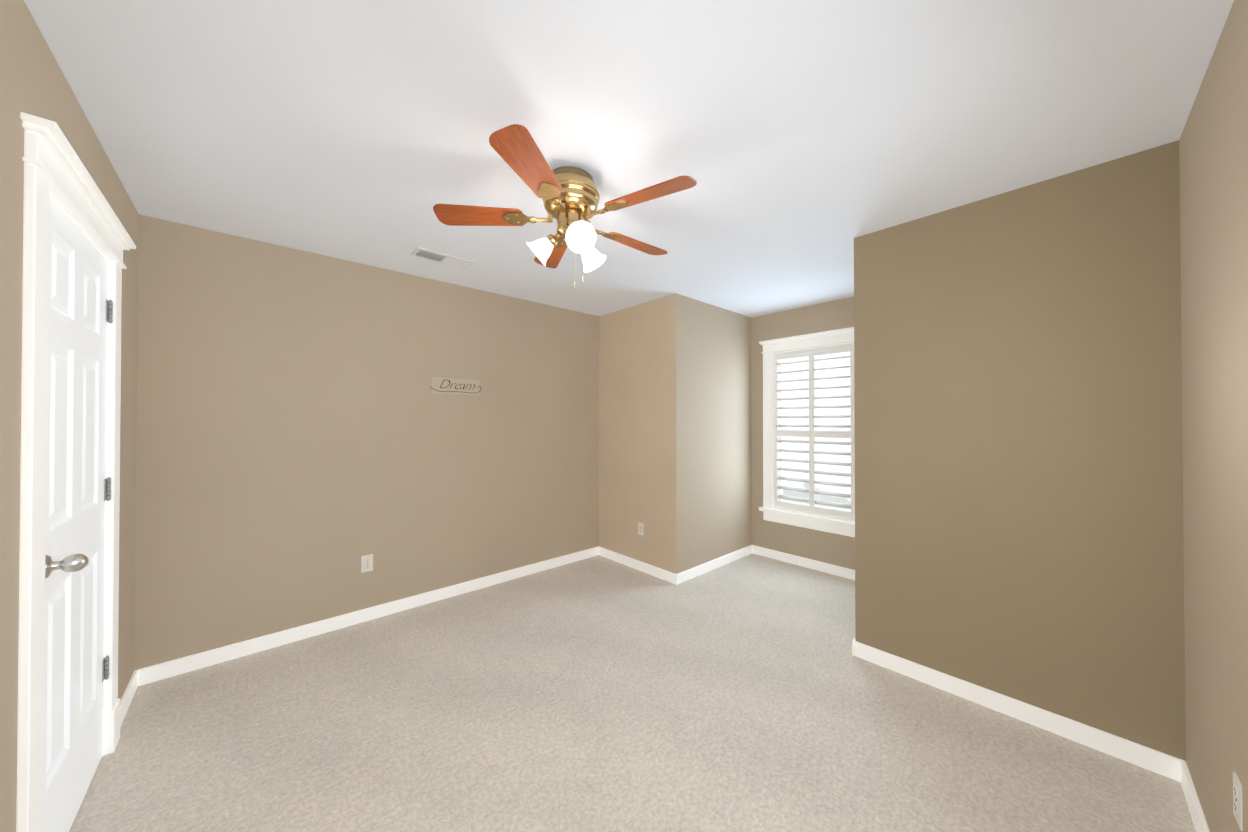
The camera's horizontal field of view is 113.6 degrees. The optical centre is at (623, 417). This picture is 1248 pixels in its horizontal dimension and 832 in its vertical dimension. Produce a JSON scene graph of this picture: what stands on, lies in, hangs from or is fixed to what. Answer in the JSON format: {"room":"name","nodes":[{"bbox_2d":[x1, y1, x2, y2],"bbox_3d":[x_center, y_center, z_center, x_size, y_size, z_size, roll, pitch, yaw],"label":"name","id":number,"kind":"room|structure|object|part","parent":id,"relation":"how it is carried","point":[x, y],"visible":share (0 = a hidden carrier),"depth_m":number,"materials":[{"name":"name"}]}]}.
{"room":"empty bedroom","nodes":[
{"label":"empty bedroom","id":0,"kind":"room"},
{"bbox_2d":[0,0,137,831],"bbox_3d":[-1.363,0.154,0.761,0.120,2.440,3.790,0,-1,-43],"label":"wall","id":1,"kind":"structure","parent":0,"point":[33,81],"depth_m":1.03,"materials":[{"name":"paint"}]},
{"bbox_2d":[16,112,135,831],"bbox_3d":[-1.862,0.306,1.395,0.105,2.146,1.022,0,-1,-43],"label":"door frame","id":2,"kind":"structure","parent":1,"relation":"attached to","point":[54,166],"depth_m":1.09,"materials":[{"name":"white wood"}]},
{"bbox_2d":[42,196,112,831],"bbox_3d":[-1.880,0.362,1.392,0.048,2.010,0.775,0,-1,-43],"label":"door","id":3,"kind":"structure","parent":1,"relation":"in","point":[75,509],"depth_m":1.37,"materials":[{"name":"white wood"}]},
{"bbox_2d":[45,554,88,578],"bbox_3d":[-1.625,0.427,1.190,0.080,0.068,0.068,0,-1,-43],"label":"door knob","id":4,"kind":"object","parent":3,"relation":"attached to","point":[73,563],"depth_m":1.18,"materials":[{"name":"grey metal"}]},
{"bbox_3d":[-2.114,0.293,1.672,0.014,1.557,0.048,0,-1,-43],"label":"door hinges","id":5,"kind":"part","parent":3,"relation":"part of","materials":[{"name":"silver metal"}]},
{"bbox_2d":[120,670,137,726],"bbox_3d":[-2.354,1.340,1.931,0.014,0.085,0.473,0,-1,-43],"label":"baseboard","id":6,"kind":"structure","parent":1,"relation":"attached to","point":[129,693],"depth_m":1.95,"materials":[{"name":"white wood"}]},
{"bbox_2d":[134,214,598,669],"bbox_3d":[-1.429,0.173,3.192,3.070,2.440,0.120,0,-1,-43],"label":"wall","id":7,"kind":"structure","parent":0,"point":[306,438],"depth_m":2.66,"materials":[{"name":"paint"}]},
{"bbox_2d":[361,554,372,572],"bbox_3d":[-1.758,1.000,2.797,0.070,0.114,0.007,0,-1,-43],"label":"electrical outlet","id":8,"kind":"object","parent":7,"relation":"attached to","point":[366,563],"visible":1,"depth_m":2.79,"materials":[{"name":"white plastic"}]},
{"bbox_2d":[138,546,598,685],"bbox_3d":[-1.379,1.350,3.138,3.056,0.085,0.014,0,-1,-43],"label":"baseboard","id":9,"kind":"structure","parent":7,"relation":"attached to","point":[161,671],"depth_m":2.65,"materials":[{"name":"white wood"}]},
{"bbox_2d":[430,377,480,394],"bbox_3d":[-1.318,-0.245,3.212,0.400,0.125,0.004,0,-1,-43],"label":"sign","id":10,"kind":"object","parent":7,"relation":"attached to","point":[441,385],"visible":1,"depth_m":3.21,"materials":[{"name":"grey metal"}]},
{"bbox_2d":[24,0,1233,317],"bbox_3d":[0.254,-1.115,2.256,4.510,0.120,3.790,0,-1,-43],"label":"ceiling","id":11,"kind":"structure","parent":0,"point":[802,142],"depth_m":1.44,"materials":[{"name":"paint"}]},
{"bbox_2d":[410,247,474,268],"bbox_3d":[-1.192,-1.047,2.699,0.360,0.010,0.155,0,-1,-43],"label":"ceiling vent","id":12,"kind":"object","parent":11,"relation":"in","point":[419,252],"visible":1,"depth_m":2.68,"materials":[{"name":"white metal"}]},
{"bbox_2d":[433,124,696,288],"bbox_3d":[-0.204,-0.804,1.836,1.081,0.507,1.121,0,-1,-43],"label":"fan","id":13,"kind":"object","parent":11,"relation":"hanging from","point":[569,196],"visible":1,"depth_m":1.72,"materials":[{"name":"brown wood"}]},
{"bbox_3d":[-0.628,-0.878,1.782,0.375,0.033,0.130,0,0,-5],"label":"blade","id":14,"kind":"part","parent":13,"relation":"part of","materials":[{"name":"brown wood"}]},
{"bbox_3d":[-0.328,-0.881,1.431,0.130,0.033,0.375,0,0,13],"label":"blade","id":15,"kind":"part","parent":13,"relation":"part of","materials":[{"name":"brown wood"}]},
{"bbox_3d":[-0.383,-0.745,1.828,0.121,0.125,0.125,0,-1,-43],"label":"lamp shade","id":16,"kind":"part","parent":13,"relation":"part of","materials":[{"name":"white glass"}]},
{"bbox_3d":[-0.387,-0.875,2.176,0.130,0.033,0.375,0,0,-23],"label":"blade","id":17,"kind":"part","parent":13,"relation":"part of","materials":[{"name":"brown wood"}]},
{"bbox_3d":[-0.312,-0.799,1.821,0.065,0.069,0.069,0,-1,-43],"label":"light arm","id":18,"kind":"part","parent":13,"relation":"part of"},
{"bbox_3d":[-0.193,-0.768,1.705,0.042,0.057,0.062,0,-1,-43],"label":"bulb","id":19,"kind":"part","parent":13,"relation":"part of","materials":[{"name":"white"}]},
{"bbox_3d":[-0.189,-0.746,1.680,0.122,0.125,0.128,0,-1,-43],"label":"lamp shade","id":20,"kind":"part","parent":13,"relation":"part of","materials":[{"name":"white glass"}]},
{"bbox_3d":[-0.157,-0.744,1.923,0.128,0.125,0.126,0,-1,-43],"label":"lamp shade","id":21,"kind":"part","parent":13,"relation":"part of","materials":[{"name":"white glass"}]},
{"bbox_3d":[0.062,-0.876,2.068,0.375,0.033,0.130,0,-1,-41],"label":"blade","id":22,"kind":"part","parent":13,"relation":"part of","materials":[{"name":"brown wood"}]},
{"bbox_3d":[0.098,-0.880,1.609,0.375,0.033,0.130,0,-1,31],"label":"blade","id":23,"kind":"part","parent":13,"relation":"part of","materials":[{"name":"brown wood"}]},
{"bbox_2d":[69,553,1195,831],"bbox_3d":[0.475,1.437,2.439,5.110,0.100,3.790,0,-1,-43],"label":"floor","id":24,"kind":"structure","parent":0,"point":[747,693],"depth_m":1.78,"materials":[{"name":"carpet"}]},
{"bbox_2d":[599,293,751,573],"bbox_3d":[0.536,0.181,4.297,1.320,2.440,1.150,0,-1,-43],"label":"wall","id":25,"kind":"structure","parent":0,"point":[675,468],"depth_m":3.76,"materials":[{"name":"paint"}]},
{"bbox_2d":[599,547,677,584],"bbox_3d":[0.095,1.355,3.782,0.014,0.085,1.030,0,-1,-43],"label":"baseboard","id":26,"kind":"structure","parent":25,"relation":"attached to","point":[665,575],"depth_m":3.71,"materials":[{"name":"white wood"}]},
{"bbox_2d":[638,522,643,535],"bbox_3d":[0.152,1.017,3.727,0.007,0.114,0.070,0,-1,-43],"label":"outlet","id":27,"kind":"object","parent":25,"relation":"attached to","point":[640,528],"visible":1,"depth_m":3.72,"materials":[{"name":"white plastic"}]},
{"bbox_2d":[677,545,751,583],"bbox_3d":[0.885,1.355,3.818,1.200,0.085,0.014,0,-1,-43],"label":"baseboard","id":28,"kind":"structure","parent":25,"relation":"attached to","point":[688,574],"depth_m":3.75,"materials":[{"name":"white wood"}]},
{"bbox_2d":[751,297,854,569],"bbox_3d":[1.833,0.177,3.771,0.120,2.440,1.380,0,-1,-43],"label":"wall","id":29,"kind":"structure","parent":0,"point":[828,547],"depth_m":3.95,"materials":[{"name":"paint"}]},
{"bbox_2d":[752,545,854,579],"bbox_3d":[1.784,1.354,3.716,0.014,0.085,1.352,0,-1,-43],"label":"baseboard","id":30,"kind":"structure","parent":29,"relation":"attached to","point":[813,564],"depth_m":3.80,"materials":[{"name":"white wood"}]},
{"bbox_2d":[772,342,854,521],"bbox_3d":[1.779,0.125,3.830,0.120,1.555,0.770,0,-1,-43],"label":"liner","id":31,"kind":"object","parent":29,"relation":"in","point":[773,507],"visible":0.27,"depth_m":4.03,"materials":[{"name":"white wood"}]},
{"bbox_2d":[759,327,854,536],"bbox_3d":[1.756,0.131,3.808,0.167,1.798,1.000,0,-1,-43],"label":"window unit","id":32,"kind":"structure","parent":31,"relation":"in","point":[780,432],"depth_m":3.81,"materials":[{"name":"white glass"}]},
{"bbox_2d":[854,140,1185,760],"bbox_3d":[2.273,0.166,2.382,1.350,2.440,1.260,0,-1,-43],"label":"wall","id":33,"kind":"structure","parent":0,"point":[1019,536],"depth_m":1.84,"materials":[{"name":"paint"}]},
{"bbox_2d":[852,640,1185,782],"bbox_3d":[1.725,1.341,1.961,0.014,0.085,1.154,0,-1,-43],"label":"baseboard","id":34,"kind":"structure","parent":33,"relation":"attached to","point":[1153,760],"depth_m":1.83,"materials":[{"name":"white wood"}]},
{"bbox_2d":[1179,0,1247,831],"bbox_3d":[1.041,0.152,0.478,3.040,2.440,0.120,0,-1,-43],"label":"wall","id":35,"kind":"structure","parent":0,"point":[1213,148],"depth_m":1.19,"materials":[{"name":"paint"}]},
{"bbox_2d":[1181,761,1209,831],"bbox_3d":[0.996,1.329,0.518,3.012,0.085,0.014,0,-1,-43],"label":"baseboard","id":36,"kind":"structure","parent":35,"relation":"attached to","point":[1195,809],"depth_m":1.40,"materials":[{"name":"white wood"}]},
{"bbox_2d":[1233,771,1243,831],"bbox_3d":[1.581,0.986,1.052,0.070,0.114,0.007,0,-1,-43],"label":"electrical outlet","id":37,"kind":"object","parent":35,"relation":"attached to","point":[1238,799],"visible":0.96,"depth_m":1.04,"materials":[{"name":"white plastic"}]},
{"label":"outside","id":38,"kind":"structure","parent":0,"visible":0},
{"bbox_2d":[782,352,850,510],"bbox_3d":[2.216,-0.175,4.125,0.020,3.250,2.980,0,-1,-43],"label":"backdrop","id":39,"kind":"structure","parent":38,"point":[819,402],"depth_m":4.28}
]}

